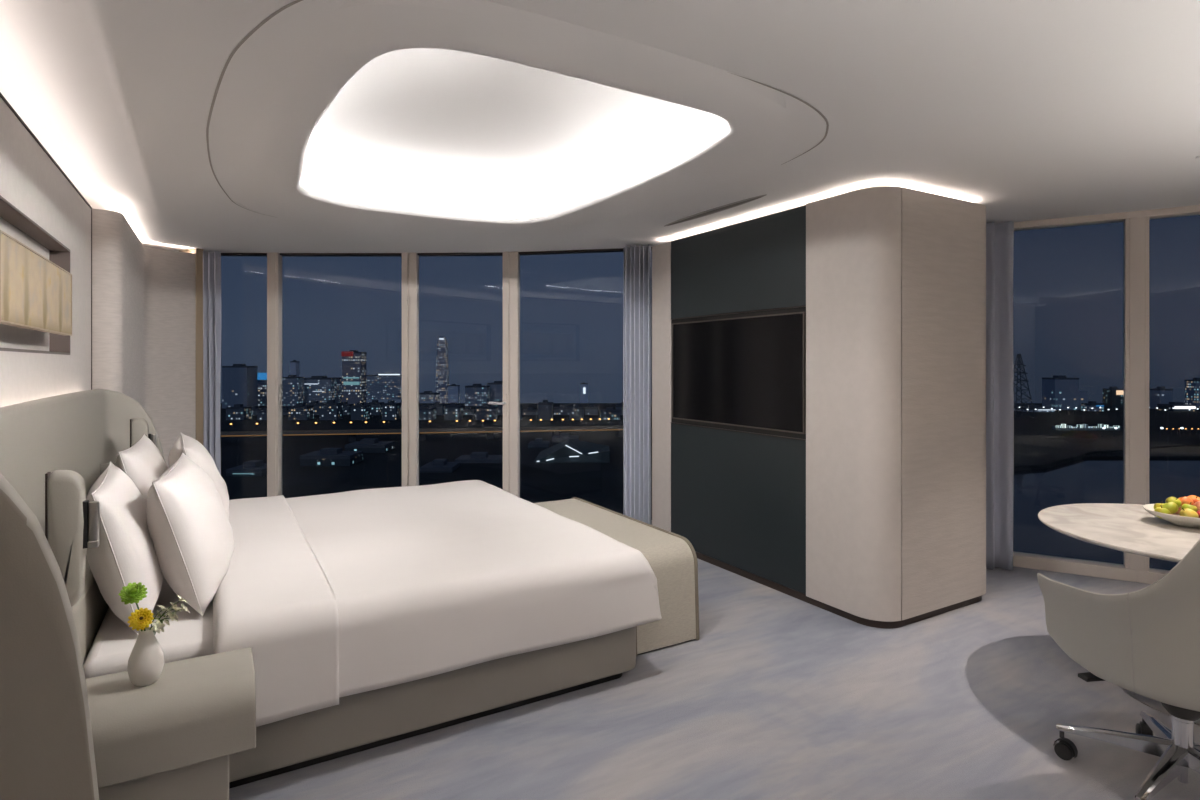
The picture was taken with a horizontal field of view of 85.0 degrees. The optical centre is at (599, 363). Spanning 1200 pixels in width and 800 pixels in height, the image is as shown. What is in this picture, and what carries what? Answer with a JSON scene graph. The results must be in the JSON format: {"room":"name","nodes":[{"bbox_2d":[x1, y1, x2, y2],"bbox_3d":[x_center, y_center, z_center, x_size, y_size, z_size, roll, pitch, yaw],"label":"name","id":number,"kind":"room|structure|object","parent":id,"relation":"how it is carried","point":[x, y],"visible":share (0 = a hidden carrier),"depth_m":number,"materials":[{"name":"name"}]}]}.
{"room":"hotel room","nodes":[
{"label":"hotel room","id":0,"kind":"room"},
{"bbox_2d":[0,97,90,406],"bbox_3d":[-1.587,0.250,1.194,0.150,2.500,6.905,0,0,-30],"label":"wall","id":1,"kind":"structure","parent":0,"point":[30,181],"depth_m":3.09,"materials":[{"name":"beige paint"}]},
{"bbox_2d":[0,195,69,354],"bbox_3d":[-2.518,-0.337,2.848,0.087,0.575,1.660,0,0,-30],"label":"trim","id":2,"kind":"structure","parent":1,"relation":"attached to","point":[59,254],"depth_m":3.19,"materials":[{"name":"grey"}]},
{"bbox_2d":[0,230,71,335],"bbox_3d":[-2.492,-0.310,2.839,0.124,0.322,1.324,0,0,-30],"label":"painting","id":3,"kind":"object","parent":1,"relation":"attached to","point":[36,292],"visible":1,"depth_m":2.71,"materials":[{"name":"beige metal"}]},
{"bbox_2d":[0,92,91,389],"bbox_3d":[-1.525,0.249,1.238,0.006,2.502,6.879,0,0,-30],"label":"trim","id":4,"kind":"structure","parent":1,"relation":"attached to","point":[1,95],"depth_m":3.44,"materials":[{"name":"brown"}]},
{"bbox_2d":[92,209,203,467],"bbox_3d":[-3.588,0.250,5.191,0.740,2.500,2.015,0,0,-30],"label":"wall","id":5,"kind":"structure","parent":0,"point":[144,298],"depth_m":5.60,"materials":[{"name":"white paint"}]},
{"bbox_2d":[179,248,202,444],"bbox_3d":[-3.782,0.210,6.043,0.322,2.580,0.126,0,0,41],"label":"trim","id":6,"kind":"structure","parent":5,"relation":"attached to","point":[199,252],"depth_m":5.96,"materials":[{"name":"brown metal"}]},
{"bbox_2d":[221,252,281,496],"bbox_3d":[-3.442,0.200,6.212,0.818,2.600,0.130,0,0,-2],"label":"window","id":7,"kind":"structure","parent":5,"relation":"in","point":[274,260],"depth_m":6.17,"materials":[{"name":"beige metal"}]},
{"bbox_2d":[0,0,1199,252],"bbox_3d":[1.047,-1.173,3.906,7.477,0.454,8.920,0,0,-30],"label":"ceiling","id":8,"kind":"structure","parent":0,"point":[223,126],"depth_m":2.90,"materials":[{"name":"white paint"}]},
{"bbox_2d":[203,251,220,474],"bbox_3d":[-3.575,0.229,6.019,0.174,2.518,0.088,0,0,9],"label":"curtain","id":9,"kind":"object","parent":8,"relation":"hanging from","point":[211,260],"visible":0.76,"depth_m":6.00,"materials":[{"name":"grey fabric"}]},
{"bbox_2d":[623,245,651,524],"bbox_3d":[0.325,0.229,5.736,0.251,2.518,0.108,0,0,16],"label":"curtain","id":10,"kind":"object","parent":8,"relation":"hanging from","point":[637,293],"visible":0.94,"depth_m":5.72,"materials":[{"name":"grey fabric"}]},
{"bbox_2d":[665,194,766,225],"bbox_3d":[0.759,-1.049,4.519,0.092,0.010,1.080,0,0,-30],"label":"ceiling vent","id":11,"kind":"object","parent":8,"relation":"in","point":[731,205],"visible":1,"depth_m":4.46,"materials":[{"name":"grey metal"}]},
{"bbox_2d":[986,221,1013,569],"bbox_3d":[2.740,0.229,4.809,0.535,2.518,0.100,0,0,15],"label":"curtain","id":12,"kind":"object","parent":8,"relation":"hanging from","point":[999,236],"visible":0.37,"depth_m":4.76,"materials":[{"name":"grey fabric"}]},
{"bbox_2d":[229,558,1199,799],"bbox_3d":[1.185,1.560,3.911,8.400,0.120,9.550,0,0,-30],"label":"floor","id":13,"kind":"structure","parent":0,"point":[779,695],"depth_m":2.71,"materials":[{"name":"carpet"}]},
{"bbox_2d":[0,389,165,799],"bbox_3d":[-2.246,0.822,2.914,0.428,1.357,3.300,0,0,-30],"label":"headboard","id":14,"kind":"object","parent":13,"relation":"on","point":[53,449],"visible":0.66,"depth_m":1.58,"materials":[{"name":"grey leather"}]},
{"bbox_2d":[47,470,86,606],"bbox_3d":[-1.658,0.547,2.042,0.094,0.435,0.080,0,0,-30],"label":"cushion","id":15,"kind":"object","parent":14,"relation":"on","point":[66,493],"depth_m":2.01,"materials":[{"name":"grey leather"}]},
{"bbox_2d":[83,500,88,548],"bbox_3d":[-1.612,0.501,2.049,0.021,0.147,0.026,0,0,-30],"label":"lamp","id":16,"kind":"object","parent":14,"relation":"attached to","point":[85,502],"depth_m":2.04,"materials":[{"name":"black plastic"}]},
{"bbox_2d":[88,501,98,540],"bbox_3d":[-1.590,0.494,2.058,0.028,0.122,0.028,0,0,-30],"label":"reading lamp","id":17,"kind":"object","parent":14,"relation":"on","point":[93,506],"depth_m":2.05,"materials":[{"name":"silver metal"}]},
{"bbox_2d":[131,418,148,446],"bbox_3d":[-2.811,0.547,4.009,0.094,0.435,0.080,0,0,-30],"label":"cushion","id":18,"kind":"object","parent":14,"relation":"on","point":[139,426],"depth_m":3.97,"materials":[{"name":"beige fabric"}]},
{"bbox_2d":[151,434,155,445],"bbox_3d":[-2.744,0.494,4.025,0.028,0.122,0.028,0,0,-30],"label":"reading lamp","id":19,"kind":"object","parent":14,"relation":"on","point":[153,436],"depth_m":4.02,"materials":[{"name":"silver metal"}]},
{"bbox_2d":[86,647,255,799],"bbox_3d":[-1.318,1.230,1.986,0.475,0.540,0.280,0,0,-30],"label":"nightstand","id":20,"kind":"object","parent":13,"relation":"on","point":[173,737],"visible":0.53,"depth_m":1.92,"materials":[{"name":"grey leather"}]},
{"bbox_2d":[127,627,163,685],"bbox_3d":[-1.368,0.879,1.974,0.093,0.160,0.093,0,0,-30],"label":"vase","id":21,"kind":"object","parent":20,"relation":"on","point":[146,659],"visible":0.95,"depth_m":1.95,"materials":[{"name":"white ceramic"}]},
{"bbox_2d":[118,582,147,630],"bbox_3d":[-1.397,0.784,1.960,0.073,0.259,0.066,0,0,-30],"label":"flower","id":22,"kind":"object","parent":21,"relation":"in","point":[132,593],"visible":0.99,"depth_m":1.95,"materials":[{"name":"green plant"}]},
{"bbox_2d":[127,608,153,630],"bbox_3d":[-1.368,0.823,1.953,0.065,0.182,0.040,0,0,-41],"label":"flower","id":23,"kind":"object","parent":21,"relation":"in","point":[141,618],"visible":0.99,"depth_m":1.95,"materials":[{"name":"yellow plant"}]},
{"bbox_2d":[149,595,189,634],"bbox_3d":[-1.319,0.808,2.004,0.074,0.192,0.105,0,0,39],"label":"blossom","id":24,"kind":"object","parent":21,"relation":"in","point":[157,626],"visible":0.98,"depth_m":2.00,"materials":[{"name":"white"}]},
{"bbox_2d":[280,252,418,486],"bbox_3d":[-2.407,0.200,6.225,1.358,2.600,0.130,0,0,0],"label":"window","id":25,"kind":"structure","parent":13,"relation":"on","point":[410,261],"depth_m":6.17,"materials":[{"name":"beige metal"}]},
{"bbox_2d":[83,576,635,788],"bbox_3d":[-1.275,1.222,3.542,2.127,0.555,2.200,0,0,-30],"label":"bed","id":26,"kind":"object","parent":13,"relation":"on","point":[366,720],"visible":0.12,"depth_m":2.55,"materials":[{"name":"beige fabric"}]},
{"bbox_2d":[86,461,162,633],"bbox_3d":[-1.865,0.683,2.578,0.259,0.505,0.870,0,0,-33],"label":"pillow","id":27,"kind":"object","parent":26,"relation":"on","point":[125,554],"visible":0.76,"depth_m":2.28,"materials":[{"name":"white fabric"}]},
{"bbox_2d":[115,434,167,503],"bbox_3d":[-2.389,0.672,3.470,0.270,0.526,0.888,0,0,-24],"label":"pillow","id":28,"kind":"object","parent":26,"relation":"on","point":[143,462],"visible":0.37,"depth_m":3.20,"materials":[{"name":"white fabric"}]},
{"bbox_2d":[147,453,233,615],"bbox_3d":[-1.724,0.678,2.774,0.295,0.510,0.864,0,0,-26],"label":"pillow","id":29,"kind":"object","parent":26,"relation":"on","point":[190,529],"visible":0.99,"depth_m":2.46,"materials":[{"name":"white fabric"}]},
{"bbox_2d":[169,432,228,519],"bbox_3d":[-2.224,0.672,3.642,0.293,0.522,0.865,0,0,-33],"label":"pillow","id":30,"kind":"object","parent":26,"relation":"on","point":[193,449],"visible":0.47,"depth_m":3.43,"materials":[{"name":"white fabric"}]},
{"bbox_2d":[285,480,661,696],"bbox_3d":[-1.046,1.041,3.688,1.746,0.361,2.363,0,0,-30],"label":"duvet","id":31,"kind":"object","parent":26,"relation":"on","point":[425,581],"visible":0.81,"depth_m":2.90,"materials":[{"name":"white fabric"}]},
{"bbox_2d":[213,495,338,726],"bbox_3d":[-1.712,1.042,3.293,0.396,0.388,2.388,0,0,-30],"label":"sheet","id":32,"kind":"object","parent":31,"relation":"on","point":[275,598],"visible":0.85,"depth_m":2.36,"materials":[{"name":"white fabric"}]},
{"bbox_2d":[417,252,519,497],"bbox_3d":[-1.279,0.200,6.174,1.040,2.600,0.188,0,0,2],"label":"window","id":33,"kind":"structure","parent":13,"relation":"on","point":[511,260],"depth_m":6.13,"materials":[{"name":"beige metal"}]},
{"bbox_2d":[518,248,623,255],"bbox_3d":[-0.214,0.200,6.054,1.262,2.600,0.130,0,0,12],"label":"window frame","id":34,"kind":"structure","parent":13,"relation":"on","point":[615,249],"depth_m":6.06,"materials":[{"name":"beige metal"}]},
{"bbox_2d":[534,497,699,656],"bbox_3d":[-0.028,1.232,4.101,0.425,0.536,1.536,0,0,-30],"label":"bench","id":35,"kind":"object","parent":13,"relation":"on","point":[672,558],"visible":0.38,"depth_m":3.53,"materials":[{"name":"fabric"}]},
{"bbox_2d":[652,186,985,628],"bbox_3d":[1.486,0.246,4.879,1.140,2.508,2.255,0,0,-30],"label":"partition wall","id":36,"kind":"structure","parent":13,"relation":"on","point":[874,515],"depth_m":3.98,"materials":[{"name":"beige wood"}]},
{"bbox_2d":[672,312,805,433],"bbox_3d":[0.948,0.056,4.731,0.038,0.772,1.388,0,0,-30],"label":"television","id":37,"kind":"object","parent":36,"relation":"attached to","point":[750,372],"visible":0.86,"depth_m":4.61,"materials":[{"name":"black plastic"}]},
{"bbox_2d":[1013,211,1148,581],"bbox_3d":[3.412,0.200,4.725,0.847,2.600,0.130,0,0,30],"label":"window","id":38,"kind":"structure","parent":13,"relation":"on","point":[1136,229],"depth_m":4.52,"materials":[{"name":"beige metal"}]},
{"bbox_2d":[1037,539,1199,799],"bbox_3d":[2.036,0.951,2.258,0.718,1.097,0.702,0,0,-12],"label":"office chair","id":39,"kind":"object","parent":13,"relation":"on","point":[1145,642],"visible":1,"depth_m":2.19,"materials":[{"name":"grey leather"}]},
{"bbox_2d":[1038,503,1199,724],"bbox_3d":[2.686,1.125,2.931,1.210,0.750,1.210,0,0,-30],"label":"round table","id":40,"kind":"object","parent":13,"relation":"on","point":[1129,528],"visible":0.57,"depth_m":2.97,"materials":[{"name":"white stone"}]},
{"bbox_2d":[1143,504,1199,527],"bbox_3d":[2.737,0.717,3.054,0.320,0.065,0.320,0,0,-30],"label":"fruit bowl","id":41,"kind":"object","parent":40,"relation":"on","point":[1175,519],"visible":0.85,"depth_m":3.00,"materials":[{"name":"white ceramic"}]},
{"bbox_2d":[1154,505,1170,517],"bbox_3d":[2.622,0.689,3.054,0.060,0.061,0.059,0,0,9],"label":"apple","id":42,"kind":"object","parent":41,"relation":"in","point":[1158,509],"visible":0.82,"depth_m":3.04,"materials":[{"name":"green food"}]},
{"bbox_2d":[1161,500,1177,513],"bbox_3d":[2.652,0.668,3.049,0.061,0.061,0.061,0,0,18],"label":"apple","id":43,"kind":"object","parent":41,"relation":"in","point":[1172,507],"visible":0.91,"depth_m":3.03,"materials":[{"name":"green food"}]},
{"bbox_2d":[1166,497,1181,507],"bbox_3d":[2.693,0.651,3.075,0.057,0.055,0.057,0,0,13],"label":"apple","id":44,"kind":"object","parent":41,"relation":"in","point":[1177,501],"visible":0.63,"depth_m":3.06,"materials":[{"name":"yellow food"}]},
{"bbox_2d":[1178,496,1193,508],"bbox_3d":[2.743,0.653,3.073,0.064,0.062,0.065,0,0,-24],"label":"orange","id":45,"kind":"object","parent":41,"relation":"in","point":[1184,500],"visible":0.62,"depth_m":3.05,"materials":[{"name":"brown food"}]},
{"bbox_2d":[1179,508,1198,517],"bbox_3d":[2.678,0.690,2.978,0.065,0.067,0.065,0,0,-13],"label":"pear","id":46,"kind":"object","parent":41,"relation":"in","point":[1186,512],"visible":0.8,"depth_m":2.96,"materials":[{"name":"yellow food"}]},
{"bbox_2d":[1181,502,1197,511],"bbox_3d":[2.716,0.666,3.019,0.057,0.060,0.058,0,0,26],"label":"apple","id":47,"kind":"object","parent":41,"relation":"in","point":[1192,507],"visible":0.56,"depth_m":3.00,"materials":[{"name":"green food"}]},
{"bbox_2d":[1187,495,1199,502],"bbox_3d":[2.798,0.648,3.083,0.065,0.064,0.065,0,0,29],"label":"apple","id":48,"kind":"object","parent":41,"relation":"in","point":[1194,498],"visible":0.45,"depth_m":3.07,"materials":[{"name":"red food"}]},
{"bbox_2d":[1137,205,1199,583],"bbox_3d":[4.292,0.200,4.162,1.375,2.600,0.130,0,0,34],"label":"window","id":49,"kind":"structure","parent":13,"relation":"on","point":[1153,575],"depth_m":4.44,"materials":[{"name":"beige metal"}]},
{"label":"outside","id":50,"kind":"structure","parent":0,"visible":0},
{"bbox_2d":[1013,459,1199,570],"bbox_3d":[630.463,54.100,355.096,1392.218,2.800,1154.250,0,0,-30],"label":"river","id":51,"kind":"structure","parent":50,"point":[1080,481],"depth_m":270.71,"materials":[{"name":"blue liquid"}]},
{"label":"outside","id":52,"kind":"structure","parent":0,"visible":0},
{"bbox_2d":[1014,410,1199,470],"bbox_3d":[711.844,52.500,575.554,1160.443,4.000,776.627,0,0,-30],"label":"bank","id":53,"kind":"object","parent":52,"point":[1036,445],"visible":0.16,"depth_m":469.23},
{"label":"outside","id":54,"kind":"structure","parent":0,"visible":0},
{"bbox_2d":[220,403,1199,513],"bbox_3d":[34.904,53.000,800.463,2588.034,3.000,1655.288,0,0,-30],"label":"ground","id":55,"kind":"structure","parent":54,"point":[601,484],"depth_m":364.99,"materials":[{"name":"black"}]},
{"bbox_2d":[226,404,251,419],"bbox_3d":[-334.427,44.396,607.000,16.499,14.209,14.140,0,0,0],"label":"building","id":56,"kind":"structure","parent":55,"relation":"on","point":[238,411],"depth_m":600.00,"materials":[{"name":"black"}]},
{"bbox_2d":[222,364,257,407],"bbox_3d":[-424.091,25.690,771.603,29.298,51.619,23.438,0,0,0],"label":"building","id":57,"kind":"structure","parent":55,"relation":"on","point":[239,381],"depth_m":759.96,"materials":[{"name":"blue"}]},
{"bbox_2d":[226,460,266,475],"bbox_3d":[-163.053,48.683,308.795,16.654,5.634,18.590,0,0,0],"label":"building","id":58,"kind":"structure","parent":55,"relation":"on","point":[252,467],"depth_m":300.45,"materials":[{"name":"grey"}]},
{"bbox_2d":[252,406,263,414],"bbox_3d":[-352.408,47.169,667.000,17.630,8.662,14.140,0,0,0],"label":"building","id":59,"kind":"structure","parent":55,"relation":"on","point":[255,409],"depth_m":659.94,"materials":[{"name":"blue"}]},
{"bbox_2d":[257,373,266,405],"bbox_3d":[-416.488,31.132,810.552,27.139,40.737,22.104,0,0,0],"label":"building","id":60,"kind":"structure","parent":55,"relation":"on","point":[261,377],"depth_m":799.93,"materials":[{"name":"blue"}]},
{"bbox_2d":[257,407,266,419],"bbox_3d":[-307.888,45.979,607.000,12.377,11.043,14.140,0,0,0],"label":"building","id":61,"kind":"structure","parent":55,"relation":"on","point":[261,414],"depth_m":600.00,"materials":[{"name":"blue"}]},
{"bbox_2d":[282,375,303,405],"bbox_3d":[-379.236,32.500,808.305,20.971,38.001,16.777,0,0,0],"label":"building","id":62,"kind":"structure","parent":55,"relation":"on","point":[292,386],"depth_m":799.93,"materials":[{"name":"blue"}]},
{"bbox_2d":[290,360,299,376],"bbox_3d":[-562.442,41.253,1207.000,11.102,97.035,14.140,0,0,0],"label":"building","id":63,"kind":"structure","parent":55,"relation":"on","point":[294,365],"depth_m":1199.96,"materials":[{"name":"blue"}]},
{"bbox_2d":[288,403,313,419],"bbox_3d":[-276.923,43.888,607.000,17.195,15.224,14.140,0,0,0],"label":"building","id":64,"kind":"structure","parent":55,"relation":"on","point":[300,411],"depth_m":600.00,"materials":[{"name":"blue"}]},
{"bbox_2d":[305,401,319,414],"bbox_3d":[-290.303,44.572,667.000,16.073,13.856,14.140,0,0,0],"label":"building","id":65,"kind":"structure","parent":55,"relation":"on","point":[315,403],"depth_m":659.94,"materials":[{"name":"blue"}]},
{"bbox_2d":[304,376,341,403],"bbox_3d":[-357.420,33.339,836.358,41.726,36.321,33.716,0,0,0],"label":"building","id":66,"kind":"structure","parent":55,"relation":"on","point":[321,389],"depth_m":819.90,"materials":[{"name":"blue"}]},
{"bbox_2d":[319,400,342,419],"bbox_3d":[-248.867,42.527,607.000,16.135,17.946,14.140,0,0,0],"label":"building","id":67,"kind":"structure","parent":55,"relation":"on","point":[329,410],"depth_m":600.00,"materials":[{"name":"blue"}]},
{"bbox_2d":[300,448,362,465],"bbox_3d":[-138.550,47.629,339.000,25.443,7.741,18.180,0,0,0],"label":"building","id":68,"kind":"structure","parent":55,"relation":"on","point":[325,456],"depth_m":329.98,"materials":[{"name":"grey"}]},
{"bbox_2d":[343,402,353,414],"bbox_3d":[-260.034,45.049,667.000,13.710,12.901,14.140,0,0,0],"label":"building","id":69,"kind":"structure","parent":55,"relation":"on","point":[346,407],"depth_m":659.94,"materials":[{"name":"blue"}]},
{"bbox_2d":[341,350,366,404],"bbox_3d":[-303.685,17.232,808.893,23.786,68.535,19.529,0,0,0],"label":"building","id":70,"kind":"structure","parent":55,"relation":"on","point":[353,361],"depth_m":799.93,"materials":[{"name":"grey"}]},
{"bbox_2d":[351,403,369,419],"bbox_3d":[-221.800,43.672,607.000,13.079,15.655,14.140,0,0,0],"label":"building","id":71,"kind":"structure","parent":55,"relation":"on","point":[360,411],"depth_m":600.00,"materials":[{"name":"blue"}]},
{"bbox_2d":[345,438,394,452],"bbox_3d":[-136.336,48.026,389.000,23.438,6.947,18.180,0,0,0],"label":"building","id":72,"kind":"structure","parent":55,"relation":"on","point":[367,445],"depth_m":379.99,"materials":[{"name":"grey"}]},
{"bbox_2d":[366,400,383,414],"bbox_3d":[-228.648,44.104,667.000,13.605,14.792,14.140,0,0,0],"label":"building","id":73,"kind":"structure","parent":55,"relation":"on","point":[375,406],"depth_m":659.94,"materials":[{"name":"blue"}]},
{"bbox_2d":[366,373,401,399],"bbox_3d":[-315.458,32.652,969.450,57.131,37.695,41.500,0,0,0],"label":"building","id":74,"kind":"structure","parent":55,"relation":"on","point":[382,386],"depth_m":949.95,"materials":[{"name":"blue"}]},
{"bbox_2d":[382,400,400,419],"bbox_3d":[-193.255,42.689,607.000,13.007,17.622,14.140,0,0,0],"label":"building","id":75,"kind":"structure","parent":55,"relation":"on","point":[391,410],"depth_m":600.00,"materials":[{"name":"blue"}]},
{"bbox_2d":[220,426,622,442],"bbox_3d":[-120.079,47.900,442.327,285.332,7.200,123.090,0,0,-30],"label":"viaduct","id":76,"kind":"object","parent":55,"relation":"on","point":[618,429],"visible":0.74,"depth_m":442.52,"materials":[{"name":"beige concrete"}]},
{"bbox_2d":[220,429,622,436],"bbox_3d":[-118.974,45.790,435.339,300.824,0.620,0.200,0,0,-9],"label":"light","id":77,"kind":"object","parent":76,"relation":"attached to","point":[363,431],"depth_m":440.26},
{"bbox_2d":[419,405,435,419],"bbox_3d":[-162.357,44.802,607.006,17.690,13.396,14.152,0,0,0],"label":"building","id":78,"kind":"structure","parent":55,"relation":"on","point":[425,412],"depth_m":600.00,"materials":[{"name":"blue"}]},
{"bbox_2d":[419,391,439,400],"bbox_3d":[-238.397,44.561,910.443,26.368,13.879,21.094,0,0,0],"label":"building","id":79,"kind":"structure","parent":55,"relation":"on","point":[426,395],"depth_m":900.05,"materials":[{"name":"blue"}]},
{"bbox_2d":[429,402,445,414],"bbox_3d":[-165.433,45.246,667.000,14.289,12.507,14.140,0,0,0],"label":"building","id":80,"kind":"structure","parent":55,"relation":"on","point":[439,407],"depth_m":659.94,"materials":[{"name":"blue"}]},
{"bbox_2d":[420,459,459,472],"bbox_3d":[-77.618,49.034,319.000,15.296,4.932,18.180,0,0,0],"label":"building","id":81,"kind":"structure","parent":55,"relation":"on","point":[438,465],"depth_m":312.95,"materials":[{"name":"grey"}]},
{"bbox_2d":[435,336,448,402],"bbox_3d":[-315.076,20.840,1309.129,26.248,152.824,20.998,0,0,0],"label":"building","id":82,"kind":"structure","parent":55,"relation":"on","point":[442,368],"depth_m":1300.33,"materials":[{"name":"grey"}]},
{"bbox_2d":[444,403,462,419],"bbox_3d":[-135.466,43.772,607.000,14.277,15.457,14.140,0,0,0],"label":"building","id":83,"kind":"structure","parent":55,"relation":"on","point":[453,411],"depth_m":600.00,"materials":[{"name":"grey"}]},
{"bbox_2d":[448,384,459,402],"bbox_3d":[-280.534,65.948,1257.633,19.275,55.127,15.420,0,0,0],"label":"building","id":84,"kind":"structure","parent":55,"relation":"on","point":[453,390],"depth_m":1249.90,"materials":[{"name":"blue"}]},
{"bbox_2d":[463,407,475,414],"bbox_3d":[-134.086,47.952,667.000,14.105,7.096,14.140,0,0,0],"label":"building","id":85,"kind":"structure","parent":55,"relation":"on","point":[467,411],"depth_m":659.94,"materials":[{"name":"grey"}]},
{"bbox_2d":[465,384,489,405],"bbox_3d":[-151.450,37.996,810.748,27.139,27.008,21.711,0,0,0],"label":"building","id":86,"kind":"structure","parent":55,"relation":"on","point":[475,394],"depth_m":799.93,"materials":[{"name":"blue"}]},
{"bbox_2d":[455,452,502,462],"bbox_3d":[-63.588,49.385,349.000,23.592,4.230,18.180,0,0,0],"label":"building","id":87,"kind":"structure","parent":55,"relation":"on","point":[475,457],"depth_m":344.30,"materials":[{"name":"grey"}]},
{"bbox_2d":[475,404,497,419],"bbox_3d":[-104.816,44.192,607.310,18.459,14.617,14.767,0,0,0],"label":"building","id":88,"kind":"structure","parent":55,"relation":"on","point":[484,412],"depth_m":600.00,"materials":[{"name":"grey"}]},
{"bbox_2d":[487,381,502,404],"bbox_3d":[-129.885,36.622,840.644,26.877,29.757,21.501,0,0,0],"label":"building","id":89,"kind":"structure","parent":55,"relation":"on","point":[496,388],"depth_m":829.98,"materials":[{"name":"blue"}]},
{"bbox_2d":[491,401,502,414],"bbox_3d":[-101.374,44.492,667.000,16.677,14.016,14.140,0,0,0],"label":"building","id":90,"kind":"structure","parent":55,"relation":"on","point":[500,407],"depth_m":659.94,"materials":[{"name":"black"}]},
{"bbox_2d":[522,407,537,414],"bbox_3d":[-70.709,47.861,667.000,15.116,7.278,14.140,0,0,0],"label":"building","id":91,"kind":"structure","parent":55,"relation":"on","point":[529,411],"depth_m":659.94,"materials":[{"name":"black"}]},
{"bbox_2d":[538,400,552,419],"bbox_3d":[-50.322,42.366,607.000,13.073,18.268,14.140,0,0,0],"label":"building","id":92,"kind":"structure","parent":55,"relation":"on","point":[545,408],"depth_m":600.00,"materials":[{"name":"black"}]},
{"bbox_2d":[553,405,568,414],"bbox_3d":[-36.851,46.498,667.923,20.005,10.004,16.004,0,0,0],"label":"building","id":93,"kind":"structure","parent":55,"relation":"on","point":[563,409],"depth_m":659.94,"materials":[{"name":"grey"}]},
{"bbox_2d":[533,439,609,462],"bbox_3d":[-14.962,46.500,352.350,40.000,10.000,23.300,0,0,0],"label":"station hall","id":94,"kind":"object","parent":55,"relation":"on","point":[570,450],"visible":1,"depth_m":343.12,"materials":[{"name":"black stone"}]},
{"bbox_2d":[569,404,583,419],"bbox_3d":[-21.789,44.510,607.000,12.977,13.981,14.140,0,0,0],"label":"building","id":95,"kind":"structure","parent":55,"relation":"on","point":[576,412],"depth_m":600.00,"materials":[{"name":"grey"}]},
{"bbox_2d":[580,382,587,402],"bbox_3d":[-36.641,77.208,1506.968,18.504,70.012,15.523,0,0,0],"label":"building","id":96,"kind":"structure","parent":55,"relation":"on","point":[583,386],"depth_m":1499.96,"materials":[{"name":"blue"}]},
{"bbox_2d":[585,405,597,414],"bbox_3d":[-8.671,46.497,667.000,13.423,10.005,14.140,0,0,0],"label":"building","id":97,"kind":"structure","parent":55,"relation":"on","point":[590,410],"depth_m":659.94,"materials":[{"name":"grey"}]},
{"bbox_2d":[600,407,619,419],"bbox_3d":[9.458,45.829,607.273,18.365,11.341,14.692,0,0,0],"label":"building","id":98,"kind":"structure","parent":55,"relation":"on","point":[609,412],"depth_m":600.00,"materials":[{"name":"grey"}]},
{"bbox_2d":[616,402,622,414],"bbox_3d":[25.127,45.287,667.204,18.190,12.427,14.552,0,0,0],"label":"building","id":99,"kind":"structure","parent":55,"relation":"on","point":[618,406],"depth_m":659.94,"materials":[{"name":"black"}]},
{"bbox_2d":[1013,354,1034,417],"bbox_3d":[396.611,20.999,620.000,19.224,61.489,19.224,0,0,0],"label":"pylon","id":100,"kind":"object","parent":55,"relation":"on","point":[1018,364],"visible":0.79,"depth_m":616.78,"materials":[{"name":"grey metal"}]},
{"bbox_2d":[1014,405,1054,411],"bbox_3d":[464.038,47.652,701.786,30.855,7.695,25.551,0,0,0],"label":"building","id":101,"kind":"structure","parent":55,"relation":"on","point":[1038,407],"depth_m":689.92,"materials":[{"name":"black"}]},
{"bbox_2d":[1042,375,1087,409],"bbox_3d":[518.224,32.194,730.552,36.407,38.612,21.316,0,0,0],"label":"building","id":102,"kind":"structure","parent":55,"relation":"on","point":[1061,392],"depth_m":720.04,"materials":[{"name":"blue"}]},
{"bbox_2d":[1052,424,1120,429],"bbox_3d":[372.519,48.605,500.600,52.000,5.790,3.200,0,0,0],"label":"building","id":103,"kind":"structure","parent":55,"relation":"on","point":[1062,426],"depth_m":499.00,"materials":[{"name":"grey"}]},
{"bbox_2d":[1081,401,1103,410],"bbox_3d":[531.679,45.858,706.645,14.032,11.283,14.850,0,0,0],"label":"building","id":104,"kind":"structure","parent":55,"relation":"on","point":[1091,404],"depth_m":700.79,"materials":[{"name":"blue"}]},
{"bbox_2d":[1103,387,1123,407],"bbox_3d":[601.618,39.034,766.645,15.235,24.932,14.850,0,0,0],"label":"building","id":105,"kind":"structure","parent":55,"relation":"on","point":[1113,397],"depth_m":759.96,"materials":[{"name":"grey"}]},
{"bbox_2d":[1149,387,1172,408],"bbox_3d":[640.015,38.637,747.000,14.834,25.726,14.140,0,0,0],"label":"building","id":106,"kind":"structure","parent":55,"relation":"on","point":[1159,395],"depth_m":740.72,"materials":[{"name":"blue"}]},
{"bbox_2d":[1157,402,1195,410],"bbox_3d":[624.656,46.393,709.434,24.826,10.215,20.656,0,0,0],"label":"building","id":107,"kind":"structure","parent":55,"relation":"on","point":[1176,405],"depth_m":701.82,"materials":[{"name":"grey"}]},
{"bbox_2d":[1184,378,1199,407],"bbox_3d":[700.824,33.813,767.426,18.751,35.375,15.000,0,0,0],"label":"building","id":108,"kind":"structure","parent":55,"relation":"on","point":[1192,387],"depth_m":764.42,"materials":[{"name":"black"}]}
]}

